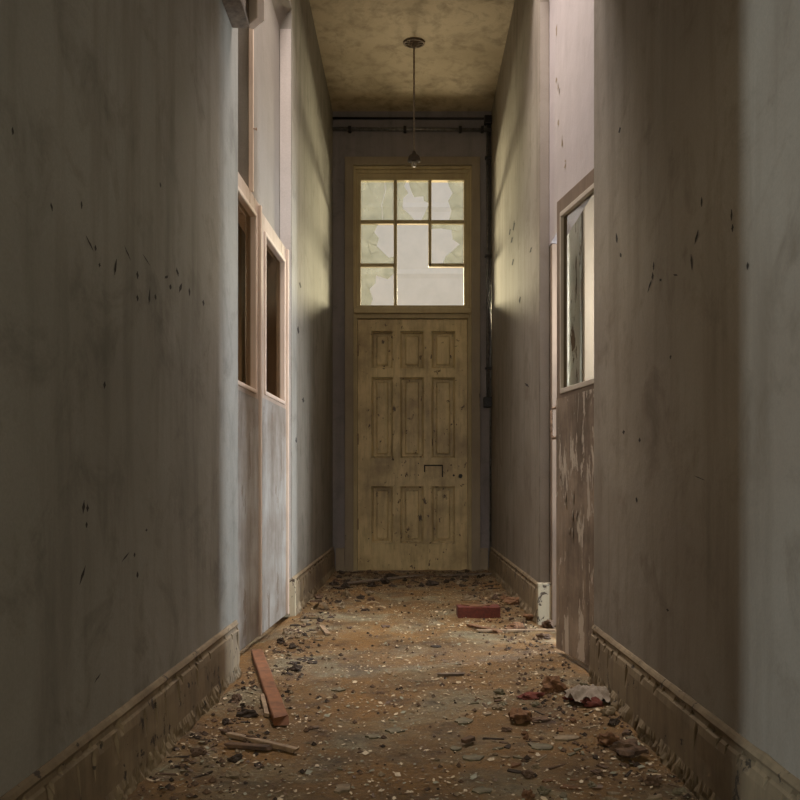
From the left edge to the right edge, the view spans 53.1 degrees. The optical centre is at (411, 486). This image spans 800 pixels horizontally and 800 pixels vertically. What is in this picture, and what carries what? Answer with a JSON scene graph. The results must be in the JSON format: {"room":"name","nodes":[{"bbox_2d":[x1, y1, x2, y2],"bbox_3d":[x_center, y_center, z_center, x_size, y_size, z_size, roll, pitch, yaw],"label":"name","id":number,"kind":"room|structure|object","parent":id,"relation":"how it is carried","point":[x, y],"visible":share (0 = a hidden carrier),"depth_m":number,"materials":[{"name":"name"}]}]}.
{"room":"abandoned building corridor","nodes":[
{"label":"abandoned building corridor","id":0,"kind":"room"},
{"bbox_2d":[0,0,332,796],"bbox_3d":[-0.784,-1.190,2.231,0.271,3.780,8.661,0,0,0],"label":"wall","id":1,"kind":"structure","parent":0,"point":[119,118],"depth_m":1.86,"materials":[{"name":"paint"}]},
{"bbox_2d":[0,620,241,799],"bbox_3d":[-0.634,0.599,2.030,0.035,0.223,1.820,0,0,0],"label":"baseboard","id":2,"kind":"structure","parent":1,"relation":"attached to","point":[109,761],"depth_m":1.87,"materials":[{"name":"paint"}]},
{"bbox_2d":[222,0,263,28],"bbox_3d":[-0.588,-1.810,2.552,0.124,0.300,0.705,0,0,0],"label":"wooden bracket","id":3,"kind":"object","parent":1,"relation":"attached to","point":[241,13],"visible":1,"depth_m":2.84,"materials":[{"name":"paint"}]},
{"bbox_2d":[238,172,261,649],"bbox_3d":[-0.728,-0.310,3.355,0.056,1.980,0.652,0,0,2],"label":"door","id":4,"kind":"structure","parent":1,"relation":"in","point":[250,393],"depth_m":3.58,"materials":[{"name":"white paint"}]},
{"bbox_2d":[249,28,253,191],"bbox_3d":[-0.714,-2.165,3.550,0.021,1.710,0.017,0,0,0],"label":"batten","id":5,"kind":"object","parent":1,"relation":"attached to","point":[251,31],"visible":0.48,"depth_m":3.54,"materials":[{"name":"paint"}]},
{"bbox_2d":[238,206,275,395],"bbox_3d":[-0.770,-0.305,3.667,0.140,2.010,1.292,0,0,0],"label":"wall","id":6,"kind":"structure","parent":1,"relation":"attached to","point":[270,262],"depth_m":4.30,"materials":[{"name":"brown paint"}]},
{"bbox_2d":[262,213,288,633],"bbox_3d":[-0.698,-0.297,3.992,0.056,1.955,0.617,0,0,2],"label":"door","id":7,"kind":"structure","parent":1,"relation":"in","point":[275,409],"depth_m":4.05,"materials":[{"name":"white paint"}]},
{"bbox_2d":[280,29,290,578],"bbox_3d":[-0.683,-0.885,4.317,0.058,3.170,0.006,0,0,0],"label":"trim","id":8,"kind":"structure","parent":1,"relation":"attached to","point":[285,34],"depth_m":4.31,"materials":[{"name":"paint"}]},
{"bbox_2d":[283,579,295,616],"bbox_3d":[-0.668,0.598,4.301,0.087,0.205,0.023,0,0,0],"label":"trim","id":9,"kind":"structure","parent":1,"relation":"attached to","point":[292,582],"depth_m":4.29,"materials":[{"name":"wood"}]},
{"bbox_2d":[292,547,335,614],"bbox_3d":[-0.632,0.598,5.440,0.038,0.224,2.238,0,0,0],"label":"baseboard","id":10,"kind":"structure","parent":1,"relation":"attached to","point":[309,580],"depth_m":5.14,"materials":[{"name":"paint"}]},
{"bbox_2d":[238,224,241,381],"bbox_3d":[-2.080,-1.240,4.200,2.440,3.880,4.000,0,0,0],"label":"wall","id":11,"kind":"structure","parent":0,"point":[239,227],"depth_m":6.00,"materials":[{"name":"paint"}]},
{"bbox_2d":[309,0,514,110],"bbox_3d":[0.000,-3.155,2.305,1.900,0.150,9.010,0,0,0],"label":"ceiling","id":12,"kind":"structure","parent":0,"point":[367,65],"depth_m":5.66,"materials":[{"name":"paint"}]},
{"bbox_2d":[403,38,424,167],"bbox_3d":[0.014,-2.649,5.540,0.151,0.866,0.119,0,0,0],"label":"pendant lamp","id":13,"kind":"object","parent":12,"relation":"hanging from","point":[413,158],"visible":1,"depth_m":5.54,"materials":[{"name":"brown metal"}]},
{"bbox_2d":[333,111,490,568],"bbox_3d":[0.000,-1.190,6.620,1.300,3.780,0.120,0,0,0],"label":"wall","id":14,"kind":"structure","parent":0,"point":[355,143],"depth_m":6.56,"materials":[{"name":"paint"}]},
{"bbox_2d":[336,548,344,570],"bbox_3d":[-0.587,0.600,6.545,0.070,0.200,0.029,0,0,0],"label":"trim","id":15,"kind":"structure","parent":14,"relation":"attached to","point":[340,552],"depth_m":6.53,"materials":[{"name":"paint"}]},
{"bbox_2d":[333,117,483,119],"bbox_3d":[-0.009,-3.003,6.544,1.278,0.048,0.018,0,0,0],"label":"conduit","id":16,"kind":"object","parent":14,"relation":"attached to","point":[392,118],"visible":1,"depth_m":6.54,"materials":[{"name":"metal"}]},
{"bbox_2d":[332,126,491,132],"bbox_3d":[0.000,-2.920,6.535,1.296,0.043,0.050,0,0,0],"label":"pipe","id":17,"kind":"object","parent":14,"relation":"attached to","point":[349,129],"visible":1,"depth_m":6.52,"materials":[{"name":"metal"}]},
{"bbox_2d":[345,157,479,571],"bbox_3d":[0.004,-0.994,6.600,1.107,3.408,0.160,0,0,0],"label":"door","id":18,"kind":"structure","parent":14,"relation":"in","point":[412,372],"depth_m":6.59,"materials":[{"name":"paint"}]},
{"bbox_2d":[357,173,467,304],"bbox_3d":[0.005,-2.025,6.607,0.928,1.115,0.057,0,0,0],"label":"window","id":19,"kind":"structure","parent":18,"relation":"attached to","point":[361,177],"depth_m":6.59,"materials":[{"name":"beige paint"}]},
{"bbox_2d":[480,548,487,569],"bbox_3d":[0.589,0.600,6.545,0.067,0.200,0.029,0,0,0],"label":"trim","id":20,"kind":"structure","parent":14,"relation":"attached to","point":[483,551],"depth_m":6.53,"materials":[{"name":"paint"}]},
{"bbox_2d":[483,115,491,544],"bbox_3d":[0.619,-1.275,6.527,0.072,3.501,0.066,0,0,0],"label":"conduit","id":21,"kind":"object","parent":14,"relation":"attached to","point":[487,401],"visible":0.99,"depth_m":6.53,"materials":[{"name":"metal"}]},
{"bbox_2d":[126,569,698,799],"bbox_3d":[0.000,0.745,2.350,7.200,0.150,9.100,0,0,0],"label":"floor","id":22,"kind":"structure","parent":0,"point":[421,734],"depth_m":2.40,"materials":[{"name":"soil"}]},
{"bbox_2d":[155,773,178,775],"bbox_3d":[-0.588,0.690,1.920,0.057,0.007,0.007,0,0,1],"label":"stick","id":23,"kind":"object","parent":22,"relation":"on","point":[171,774],"visible":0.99,"depth_m":1.92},
{"bbox_2d":[190,747,206,756],"bbox_3d":[-0.547,0.676,2.047,0.044,0.022,0.032,1,0,-9],"label":"rubble piece","id":24,"kind":"object","parent":22,"relation":"on","point":[200,750],"visible":1,"depth_m":2.04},
{"bbox_2d":[193,770,212,777],"bbox_3d":[-0.506,0.695,1.925,0.007,0.008,0.064,0,0,38],"label":"rubble piece","id":25,"kind":"object","parent":22,"relation":"on","point":[209,772],"visible":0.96,"depth_m":1.93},
{"bbox_2d":[219,727,231,733],"bbox_3d":[-0.526,0.687,2.257,0.032,0.017,0.033,0,0,-30],"label":"rubble piece","id":26,"kind":"object","parent":22,"relation":"on","point":[223,731],"visible":0.81,"depth_m":2.25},
{"bbox_2d":[222,718,229,724],"bbox_3d":[-0.548,0.687,2.348,0.023,0.020,0.044,1,0,-2],"label":"rubble piece","id":27,"kind":"object","parent":22,"relation":"on","point":[225,721],"visible":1,"depth_m":2.34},
{"bbox_2d":[224,770,239,777],"bbox_3d":[-0.435,0.692,1.927,0.047,0.016,0.026,0,0,6],"label":"rubble piece","id":28,"kind":"object","parent":22,"relation":"on","point":[228,774],"visible":1,"depth_m":1.92,"materials":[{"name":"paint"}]},
{"bbox_2d":[227,753,242,762],"bbox_3d":[-0.448,0.687,2.028,0.028,0.019,0.045,0,0,25],"label":"rubble piece","id":29,"kind":"object","parent":22,"relation":"on","point":[237,757],"visible":1,"depth_m":2.02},
{"bbox_2d":[232,693,241,701],"bbox_3d":[-0.563,0.675,2.571,0.033,0.028,0.056,0,0,-13],"label":"rubble piece","id":30,"kind":"object","parent":22,"relation":"on","point":[235,697],"visible":0.87,"depth_m":2.56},
{"bbox_2d":[236,708,258,717],"bbox_3d":[-0.497,0.684,2.428,0.070,0.030,0.040,0,0,2],"label":"rubble piece","id":31,"kind":"object","parent":22,"relation":"on","point":[246,713],"visible":0.99,"depth_m":2.42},
{"bbox_2d":[224,742,272,750],"bbox_3d":[-0.432,0.684,2.113,0.127,0.020,0.023,0,0,0],"label":"timber lath","id":32,"kind":"object","parent":22,"relation":"on","point":[239,745],"visible":1,"depth_m":2.10,"materials":[{"name":"wood"}]},
{"bbox_2d":[243,735,257,742],"bbox_3d":[-0.439,0.684,2.173,0.054,0.023,0.033,0,0,30],"label":"lump","id":33,"kind":"object","parent":22,"relation":"on","point":[249,736],"visible":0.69,"depth_m":2.17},
{"bbox_2d":[226,732,298,752],"bbox_3d":[-0.402,0.685,2.147,0.243,0.012,0.017,1,1,30],"label":"stick","id":34,"kind":"object","parent":22,"relation":"on","point":[276,745],"visible":0.97,"depth_m":2.14,"materials":[{"name":"wood"}]},
{"bbox_2d":[260,694,268,716],"bbox_3d":[-0.466,0.687,2.524,0.015,0.020,0.210,0,0,-15],"label":"stick","id":35,"kind":"object","parent":22,"relation":"on","point":[262,696],"visible":1,"depth_m":2.50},
{"bbox_2d":[251,649,288,725],"bbox_3d":[-0.507,0.678,2.799,0.048,0.024,0.996,0,0,-15],"label":"timber offcut","id":36,"kind":"object","parent":22,"relation":"on","point":[278,713],"visible":1,"depth_m":2.62,"materials":[{"name":"wood"}]},
{"bbox_2d":[277,637,284,643],"bbox_3d":[-0.585,0.683,3.559,0.039,0.031,0.050,0,0,25],"label":"rubble piece","id":37,"kind":"object","parent":22,"relation":"on","point":[279,640],"visible":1,"depth_m":3.55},
{"bbox_2d":[282,629,291,634],"bbox_3d":[-0.591,0.681,3.759,0.051,0.027,0.037,-1,-1,14],"label":"rubble piece","id":38,"kind":"object","parent":22,"relation":"on","point":[287,632],"visible":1,"depth_m":3.75,"materials":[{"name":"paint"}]},
{"bbox_2d":[287,643,296,648],"bbox_3d":[-0.517,0.689,3.463,0.038,0.026,0.053,0,0,38],"label":"rubble piece","id":39,"kind":"object","parent":22,"relation":"on","point":[291,646],"visible":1,"depth_m":3.45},
{"bbox_2d":[289,663,302,671],"bbox_3d":[-0.440,0.687,3.038,0.053,0.030,0.057,0,0,22],"label":"rubble piece","id":40,"kind":"object","parent":22,"relation":"on","point":[295,667],"visible":1,"depth_m":3.03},
{"bbox_2d":[296,657,313,661],"bbox_3d":[-0.433,0.698,3.241,0.062,0.007,0.072,0,0,42],"label":"chip","id":41,"kind":"object","parent":22,"relation":"on","point":[310,658],"visible":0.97,"depth_m":3.23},
{"bbox_2d":[313,603,328,609],"bbox_3d":[-0.518,0.676,4.553,0.084,0.032,0.040,0,0,29],"label":"shard","id":42,"kind":"object","parent":22,"relation":"on","point":[325,605],"visible":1,"depth_m":4.55},
{"bbox_2d":[320,625,330,634],"bbox_3d":[-0.418,0.688,3.842,0.023,0.010,0.230,0,0,-14],"label":"stick","id":43,"kind":"object","parent":22,"relation":"on","point":[323,628],"visible":1,"depth_m":3.82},
{"bbox_2d":[331,687,345,691],"bbox_3d":[-0.253,0.697,2.746,0.048,0.007,0.036,0,0,29],"label":"chip","id":44,"kind":"object","parent":22,"relation":"on","point":[335,688],"visible":1,"depth_m":2.74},
{"bbox_2d":[337,602,345,608],"bbox_3d":[-0.409,0.685,4.642,0.052,0.044,0.082,0,0,4],"label":"rubble piece","id":45,"kind":"object","parent":22,"relation":"on","point":[341,605],"visible":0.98,"depth_m":4.62,"materials":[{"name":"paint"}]},
{"bbox_2d":[334,784,350,793],"bbox_3d":[-0.161,0.698,1.848,0.036,0.007,0.051,0,0,3],"label":"chip","id":46,"kind":"object","parent":22,"relation":"on","point":[341,788],"visible":1,"depth_m":1.84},
{"bbox_2d":[341,582,349,587],"bbox_3d":[-0.468,0.683,5.561,0.060,0.044,0.103,0,0,-16],"label":"rubble piece","id":47,"kind":"object","parent":22,"relation":"on","point":[345,584],"visible":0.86,"depth_m":5.53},
{"bbox_2d":[342,590,350,595],"bbox_3d":[-0.417,0.681,5.139,0.052,0.046,0.095,0,0,-17],"label":"rubble piece","id":48,"kind":"object","parent":22,"relation":"on","point":[346,592],"visible":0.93,"depth_m":5.11,"materials":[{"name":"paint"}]},
{"bbox_2d":[366,581,376,586],"bbox_3d":[-0.287,0.683,5.624,0.079,0.046,0.061,0,0,-20],"label":"rubble piece","id":49,"kind":"object","parent":22,"relation":"on","point":[372,583],"visible":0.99,"depth_m":5.61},
{"bbox_2d":[365,734,378,738],"bbox_3d":[-0.109,0.699,2.239,0.043,0.007,0.032,0,0,-20],"label":"chip","id":50,"kind":"object","parent":22,"relation":"on","point":[370,736],"visible":1,"depth_m":2.23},
{"bbox_2d":[380,577,389,583],"bbox_3d":[-0.194,0.673,5.761,0.069,0.057,0.075,0,0,37],"label":"rubble piece","id":51,"kind":"object","parent":22,"relation":"on","point":[384,580],"visible":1,"depth_m":5.74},
{"bbox_2d":[347,574,423,583],"bbox_3d":[-0.198,0.675,5.878,0.711,0.010,0.052,-1,1,-39],"label":"timber lath","id":52,"kind":"object","parent":22,"relation":"on","point":[415,575],"visible":0.88,"depth_m":5.87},
{"bbox_2d":[385,727,404,733],"bbox_3d":[-0.050,0.699,2.296,0.052,0.007,0.042,0,0,-19],"label":"chip","id":53,"kind":"object","parent":22,"relation":"on","point":[391,730],"visible":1,"depth_m":2.29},
{"bbox_2d":[138,570,691,799],"bbox_3d":[-0.001,0.686,3.952,1.271,0.044,5.113,0,0,0],"label":"grit","id":54,"kind":"object","parent":22,"relation":"on","point":[194,783],"visible":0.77,"depth_m":2.59,"materials":[{"name":"gravel"}]},
{"bbox_2d":[140,570,692,799],"bbox_3d":[0.001,0.686,3.949,1.240,0.034,5.108,0,0,0],"label":"flakes","id":55,"kind":"object","parent":22,"relation":"on","point":[365,752],"visible":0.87,"depth_m":2.46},
{"bbox_2d":[425,580,438,585],"bbox_3d":[0.143,0.684,5.697,0.100,0.045,0.060,1,1,-2],"label":"rubble piece","id":56,"kind":"object","parent":22,"relation":"on","point":[429,582],"visible":0.93,"depth_m":5.68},
{"bbox_2d":[437,673,464,675],"bbox_3d":[0.145,0.693,2.963,0.110,0.008,0.015,-1,0,0],"label":"timber lath","id":57,"kind":"object","parent":22,"relation":"on","point":[438,674],"visible":1,"depth_m":2.96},
{"bbox_2d":[450,745,461,751],"bbox_3d":[0.117,0.702,2.145,0.030,0.007,0.040,0,0,19],"label":"chip","id":58,"kind":"object","parent":22,"relation":"on","point":[452,748],"visible":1,"depth_m":2.14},
{"bbox_2d":[454,717,472,724],"bbox_3d":[0.152,0.697,2.380,0.059,0.007,0.050,0,0,-40],"label":"chip","id":59,"kind":"object","parent":22,"relation":"on","point":[463,720],"visible":1,"depth_m":2.38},
{"bbox_2d":[461,735,474,743],"bbox_3d":[0.154,0.690,2.187,0.019,0.012,0.054,0,0,43],"label":"rubble","id":60,"kind":"object","parent":22,"relation":"on","point":[468,739],"visible":1,"depth_m":2.18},
{"bbox_2d":[464,594,474,600],"bbox_3d":[0.355,0.684,4.946,0.074,0.043,0.042,0,0,-12],"label":"rubble piece","id":61,"kind":"object","parent":22,"relation":"on","point":[468,597],"visible":0.99,"depth_m":4.93,"materials":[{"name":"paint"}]},
{"bbox_2d":[462,754,483,760],"bbox_3d":[0.160,0.702,2.075,0.059,0.007,0.046,0,0,-11],"label":"chip","id":62,"kind":"object","parent":22,"relation":"on","point":[474,757],"visible":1,"depth_m":2.07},
{"bbox_2d":[456,604,500,618],"bbox_3d":[0.357,0.670,4.325,0.229,0.070,0.113,0,0,-1],"label":"brick","id":63,"kind":"object","parent":22,"relation":"on","point":[480,611],"visible":1,"depth_m":4.27,"materials":[{"name":"brick"}]},
{"bbox_2d":[472,786,491,794],"bbox_3d":[0.162,0.697,1.834,0.040,0.007,0.044,0,0,37],"label":"chip","id":64,"kind":"object","parent":22,"relation":"on","point":[479,790],"visible":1,"depth_m":1.83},
{"bbox_2d":[466,624,502,632],"bbox_3d":[0.352,0.689,3.908,0.032,0.011,0.250,0,-1,-34],"label":"timber lath","id":65,"kind":"object","parent":22,"relation":"on","point":[469,625],"visible":0.92,"depth_m":3.90,"materials":[{"name":"wood"}]},
{"bbox_2d":[482,737,503,739],"bbox_3d":[0.227,0.703,2.231,0.061,0.006,0.008,0,0,3],"label":"rubble piece","id":66,"kind":"object","parent":22,"relation":"on","point":[483,737],"visible":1,"depth_m":2.23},
{"bbox_2d":[491,704,504,709],"bbox_3d":[0.271,0.689,2.509,0.048,0.020,0.030,0,0,25],"label":"rubble piece","id":67,"kind":"object","parent":22,"relation":"on","point":[496,706],"visible":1,"depth_m":2.50,"materials":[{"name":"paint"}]},
{"bbox_2d":[493,688,504,694],"bbox_3d":[0.296,0.692,2.707,0.041,0.022,0.026,-1,-2,29],"label":"rubble piece","id":68,"kind":"object","parent":22,"relation":"on","point":[499,691],"visible":0.9,"depth_m":2.70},
{"bbox_2d":[501,727,511,731],"bbox_3d":[0.270,0.696,2.294,0.035,0.015,0.019,0,0,-26],"label":"rubble piece","id":69,"kind":"object","parent":22,"relation":"on","point":[504,729],"visible":1,"depth_m":2.29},
{"bbox_2d":[504,597,518,604],"bbox_3d":[0.608,0.670,4.704,0.137,0.041,0.097,0,0,11],"label":"fragment","id":70,"kind":"object","parent":22,"relation":"on","point":[509,600],"visible":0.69,"depth_m":4.68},
{"bbox_2d":[507,768,521,773],"bbox_3d":[0.252,0.697,1.960,0.038,0.008,0.015,0,0,29],"label":"rubble piece","id":71,"kind":"object","parent":22,"relation":"on","point":[508,769],"visible":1,"depth_m":1.96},
{"bbox_2d":[504,622,525,628],"bbox_3d":[0.497,0.679,3.916,0.122,0.038,0.065,0,0,-30],"label":"fragment","id":72,"kind":"object","parent":22,"relation":"on","point":[515,625],"visible":0.78,"depth_m":3.90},
{"bbox_2d":[511,762,520,767],"bbox_3d":[0.255,0.699,2.008,0.025,0.011,0.039,0,0,35],"label":"rubble piece","id":73,"kind":"object","parent":22,"relation":"on","point":[513,764],"visible":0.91,"depth_m":2.00,"materials":[{"name":"stone"}]},
{"bbox_2d":[477,629,555,631],"bbox_3d":[0.505,0.690,3.849,0.394,0.011,0.023,0,0,-4],"label":"timber lath","id":74,"kind":"object","parent":22,"relation":"on","point":[478,630],"visible":0.97,"depth_m":3.84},
{"bbox_2d":[508,707,532,723],"bbox_3d":[0.323,0.678,2.386,0.073,0.042,0.080,0,0,7],"label":"fragment","id":75,"kind":"object","parent":22,"relation":"on","point":[518,715],"visible":1,"depth_m":2.37,"materials":[{"name":"brick"}]},
{"bbox_2d":[521,769,533,778],"bbox_3d":[0.282,0.692,1.931,0.030,0.018,0.041,0,0,-8],"label":"rubble piece","id":76,"kind":"object","parent":22,"relation":"on","point":[528,773],"visible":1,"depth_m":1.92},
{"bbox_2d":[521,789,534,799],"bbox_3d":[0.260,0.688,1.791,0.032,0.024,0.047,-1,-1,28],"label":"rubble piece","id":77,"kind":"object","parent":22,"relation":"on","point":[526,794],"visible":1,"depth_m":1.78,"materials":[{"name":"stone"}]},
{"bbox_2d":[523,614,533,621],"bbox_3d":[0.639,0.676,4.153,0.125,0.038,0.072,0,0,7],"label":"fragment","id":78,"kind":"object","parent":22,"relation":"on","point":[529,617],"visible":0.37,"depth_m":4.13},
{"bbox_2d":[516,692,544,699],"bbox_3d":[0.396,0.690,2.641,0.098,0.025,0.052,0,0,-16],"label":"fragment","id":79,"kind":"object","parent":22,"relation":"on","point":[528,695],"visible":0.97,"depth_m":2.63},
{"bbox_2d":[531,763,540,768],"bbox_3d":[0.308,0.697,1.998,0.026,0.013,0.020,0,0,-16],"label":"rubble piece","id":80,"kind":"object","parent":22,"relation":"on","point":[534,766],"visible":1,"depth_m":1.99,"materials":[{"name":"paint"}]},
{"bbox_2d":[531,701,541,706],"bbox_3d":[0.396,0.688,2.537,0.036,0.019,0.024,0,0,25],"label":"rubble piece","id":81,"kind":"object","parent":22,"relation":"on","point":[535,703],"visible":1,"depth_m":2.53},
{"bbox_2d":[528,742,552,749],"bbox_3d":[0.344,0.702,2.160,0.071,0.008,0.049,0,0,18],"label":"chip","id":82,"kind":"object","parent":22,"relation":"on","point":[536,746],"visible":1,"depth_m":2.15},
{"bbox_2d":[531,716,555,722],"bbox_3d":[0.385,0.693,2.382,0.099,0.014,0.044,0,0,12],"label":"lump","id":83,"kind":"object","parent":22,"relation":"on","point":[544,719],"visible":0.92,"depth_m":2.37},
{"bbox_2d":[536,633,550,638],"bbox_3d":[0.600,0.681,3.659,0.074,0.030,0.046,0,0,16],"label":"lump","id":84,"kind":"object","parent":22,"relation":"on","point":[541,635],"visible":1,"depth_m":3.65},
{"bbox_2d":[537,786,551,795],"bbox_3d":[0.299,0.690,1.821,0.028,0.020,0.027,0,0,44],"label":"rubble piece","id":85,"kind":"object","parent":22,"relation":"on","point":[543,790],"visible":1,"depth_m":1.82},
{"bbox_2d":[540,619,554,628],"bbox_3d":[0.673,0.680,3.972,0.082,0.043,0.076,0,0,21],"label":"lump","id":86,"kind":"object","parent":22,"relation":"on","point":[547,624],"visible":1,"depth_m":3.95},
{"bbox_2d":[540,676,567,693],"bbox_3d":[0.479,0.664,2.705,0.093,0.059,0.069,0,0,7],"label":"fragment","id":87,"kind":"object","parent":22,"relation":"on","point":[551,684],"visible":1,"depth_m":2.69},
{"bbox_2d":[548,764,565,769],"bbox_3d":[0.363,0.700,1.999,0.062,0.008,0.007,0,0,-36],"label":"rubble piece","id":88,"kind":"object","parent":22,"relation":"on","point":[557,766],"visible":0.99,"depth_m":1.99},
{"bbox_2d":[560,792,566,798],"bbox_3d":[0.342,0.697,1.806,0.015,0.008,0.033,0,0,22],"label":"rubble piece","id":89,"kind":"object","parent":22,"relation":"on","point":[563,794],"visible":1,"depth_m":1.80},
{"bbox_2d":[553,734,578,740],"bbox_3d":[0.430,0.700,2.230,0.072,0.007,0.038,0,0,-4],"label":"chip","id":90,"kind":"object","parent":22,"relation":"on","point":[573,737],"visible":0.97,"depth_m":2.23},
{"bbox_2d":[560,784,580,789],"bbox_3d":[0.368,0.700,1.863,0.047,0.008,0.025,0,0,10],"label":"rubble piece","id":91,"kind":"object","parent":22,"relation":"on","point":[564,786],"visible":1,"depth_m":1.85,"materials":[{"name":"stone"}]},
{"bbox_2d":[564,684,610,702],"bbox_3d":[0.569,0.650,2.548,0.151,0.039,0.144,0,0,-17],"label":"rag","id":92,"kind":"object","parent":22,"relation":"on","point":[579,692],"visible":0.98,"depth_m":2.53,"materials":[{"name":"fabric"}]},
{"bbox_2d":[580,696,603,706],"bbox_3d":[0.559,0.666,2.487,0.072,0.031,0.050,0,0,8],"label":"fragment","id":93,"kind":"object","parent":22,"relation":"on","point":[596,701],"visible":1,"depth_m":2.48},
{"bbox_2d":[587,781,596,787],"bbox_3d":[0.420,0.693,1.866,0.022,0.013,0.028,0,-1,-4],"label":"rubble piece","id":94,"kind":"object","parent":22,"relation":"on","point":[591,784],"visible":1,"depth_m":1.86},
{"bbox_2d":[582,724,601,729],"bbox_3d":[0.518,0.689,2.297,0.065,0.008,0.008,0,0,-17],"label":"rubble piece","id":95,"kind":"object","parent":22,"relation":"on","point":[586,727],"visible":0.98,"depth_m":2.29,"materials":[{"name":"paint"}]},
{"bbox_2d":[590,769,604,776],"bbox_3d":[0.450,0.690,1.931,0.030,0.016,0.038,0,0,-14],"label":"rubble piece","id":96,"kind":"object","parent":22,"relation":"on","point":[598,772],"visible":0.98,"depth_m":1.92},
{"bbox_2d":[596,732,619,746],"bbox_3d":[0.523,0.673,2.142,0.065,0.041,0.050,0,0,26],"label":"fragment","id":97,"kind":"object","parent":22,"relation":"on","point":[607,739],"visible":0.86,"depth_m":2.13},
{"bbox_2d":[601,796,614,799],"bbox_3d":[0.436,0.690,1.759,0.031,0.017,0.034,0,0,-21],"label":"rubble piece","id":98,"kind":"object","parent":22,"relation":"on","point":[606,797],"visible":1,"depth_m":1.76,"materials":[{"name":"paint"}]},
{"bbox_2d":[600,706,616,715],"bbox_3d":[0.588,0.669,2.393,0.053,0.027,0.030,0,0,-31],"label":"rubble piece","id":99,"kind":"object","parent":22,"relation":"on","point":[607,711],"visible":1,"depth_m":2.39,"materials":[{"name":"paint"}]},
{"bbox_2d":[607,718,618,726],"bbox_3d":[0.581,0.674,2.304,0.029,0.022,0.050,-2,-2,43],"label":"rubble piece","id":100,"kind":"object","parent":22,"relation":"on","point":[612,721],"visible":0.98,"depth_m":2.29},
{"bbox_2d":[607,791,620,794],"bbox_3d":[0.455,0.693,1.807,0.031,0.006,0.014,0,0,13],"label":"rubble piece","id":101,"kind":"object","parent":22,"relation":"on","point":[608,792],"visible":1,"depth_m":1.80,"materials":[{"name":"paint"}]},
{"bbox_2d":[618,762,629,767],"bbox_3d":[0.524,0.687,1.980,0.030,0.012,0.020,2,1,38],"label":"rubble piece","id":102,"kind":"object","parent":22,"relation":"on","point":[626,765],"visible":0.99,"depth_m":1.98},
{"bbox_2d":[622,729,630,735],"bbox_3d":[0.598,0.684,2.229,0.022,0.009,0.037,0,0,22],"label":"rubble piece","id":103,"kind":"object","parent":22,"relation":"on","point":[625,731],"visible":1,"depth_m":2.22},
{"bbox_2d":[608,738,646,757],"bbox_3d":[0.556,0.669,2.048,0.088,0.043,0.084,0,0,-27],"label":"lump","id":104,"kind":"object","parent":22,"relation":"on","point":[629,748],"visible":1,"depth_m":2.03,"materials":[{"name":"stone"}]},
{"bbox_2d":[644,775,662,786],"bbox_3d":[0.552,0.672,1.833,0.038,0.023,0.030,0,0,38],"label":"rubble piece","id":105,"kind":"object","parent":22,"relation":"on","point":[651,780],"visible":1,"depth_m":1.83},
{"bbox_2d":[648,794,661,799],"bbox_3d":[0.535,0.687,1.766,0.051,0.011,0.022,0,0,-26],"label":"rubble piece","id":106,"kind":"object","parent":22,"relation":"on","point":[658,796],"visible":1,"depth_m":1.76,"materials":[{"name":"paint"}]},
{"bbox_2d":[672,788,687,793],"bbox_3d":[0.595,0.675,1.778,0.034,0.016,0.025,0,0,0],"label":"rubble piece","id":107,"kind":"object","parent":22,"relation":"on","point":[676,790],"visible":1,"depth_m":1.77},
{"bbox_2d":[583,195,593,381],"bbox_3d":[1.162,-0.435,4.007,0.600,2.230,0.050,0,0,2],"label":"wall","id":108,"kind":"structure","parent":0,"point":[588,211],"depth_m":4.00,"materials":[{"name":"beige paint"}]},
{"bbox_2d":[491,0,799,778],"bbox_3d":[0.784,-1.190,2.231,0.271,3.780,8.661,0,0,0],"label":"wall","id":109,"kind":"structure","parent":0,"point":[697,102],"depth_m":1.97,"materials":[{"name":"paint"}]},
{"bbox_2d":[488,547,536,622],"bbox_3d":[0.632,0.599,5.320,0.038,0.223,2.478,0,0,0],"label":"baseboard","id":110,"kind":"structure","parent":109,"relation":"attached to","point":[517,583],"depth_m":4.93,"materials":[{"name":"paint"}]},
{"bbox_2d":[536,582,550,624],"bbox_3d":[0.674,0.593,4.054,0.082,0.215,0.038,0,0,0],"label":"trim","id":111,"kind":"structure","parent":109,"relation":"attached to","point":[543,589],"depth_m":4.04,"materials":[{"name":"wood"}]},
{"bbox_2d":[540,2,548,581],"bbox_3d":[0.675,-0.885,4.077,0.043,3.170,0.006,0,0,0],"label":"trim","id":112,"kind":"structure","parent":109,"relation":"attached to","point":[544,6],"depth_m":4.07,"materials":[{"name":"paint"}]},
{"bbox_2d":[550,244,556,625],"bbox_3d":[0.719,-0.264,4.052,0.032,1.927,0.044,0,0,0],"label":"trim","id":113,"kind":"structure","parent":109,"relation":"attached to","point":[553,248],"depth_m":4.03,"materials":[{"name":"wood"}]},
{"bbox_2d":[550,168,593,664],"bbox_3d":[0.663,-0.258,3.057,0.038,1.855,0.647,0,0,-12],"label":"door","id":114,"kind":"structure","parent":109,"relation":"in","point":[574,407],"depth_m":3.16,"materials":[{"name":"brown"}]},
{"bbox_2d":[567,214,580,386],"bbox_3d":[0.798,-0.450,4.059,0.124,2.300,0.030,0,0,0],"label":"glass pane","id":115,"kind":"structure","parent":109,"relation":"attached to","point":[574,236],"depth_m":4.06,"materials":[{"name":"glass"}]},
{"bbox_2d":[587,625,799,799],"bbox_3d":[0.631,0.598,1.275,0.039,0.224,3.150,0,0,0],"label":"baseboard","id":116,"kind":"structure","parent":109,"relation":"attached to","point":[712,759],"depth_m":1.85,"materials":[{"name":"paint"}]},
{"bbox_3d":[0.000,0.910,10.455,18.000,0.180,7.090,0,0,0],"label":"ground","id":117,"kind":"structure","parent":0,"visible":0},
{"bbox_2d":[361,182,462,304],"bbox_3d":[0.000,-3.700,12.200,14.000,9.000,0.400,0,0,0],"label":"wall","id":118,"kind":"structure","parent":117,"relation":"on","point":[417,283],"depth_m":12.01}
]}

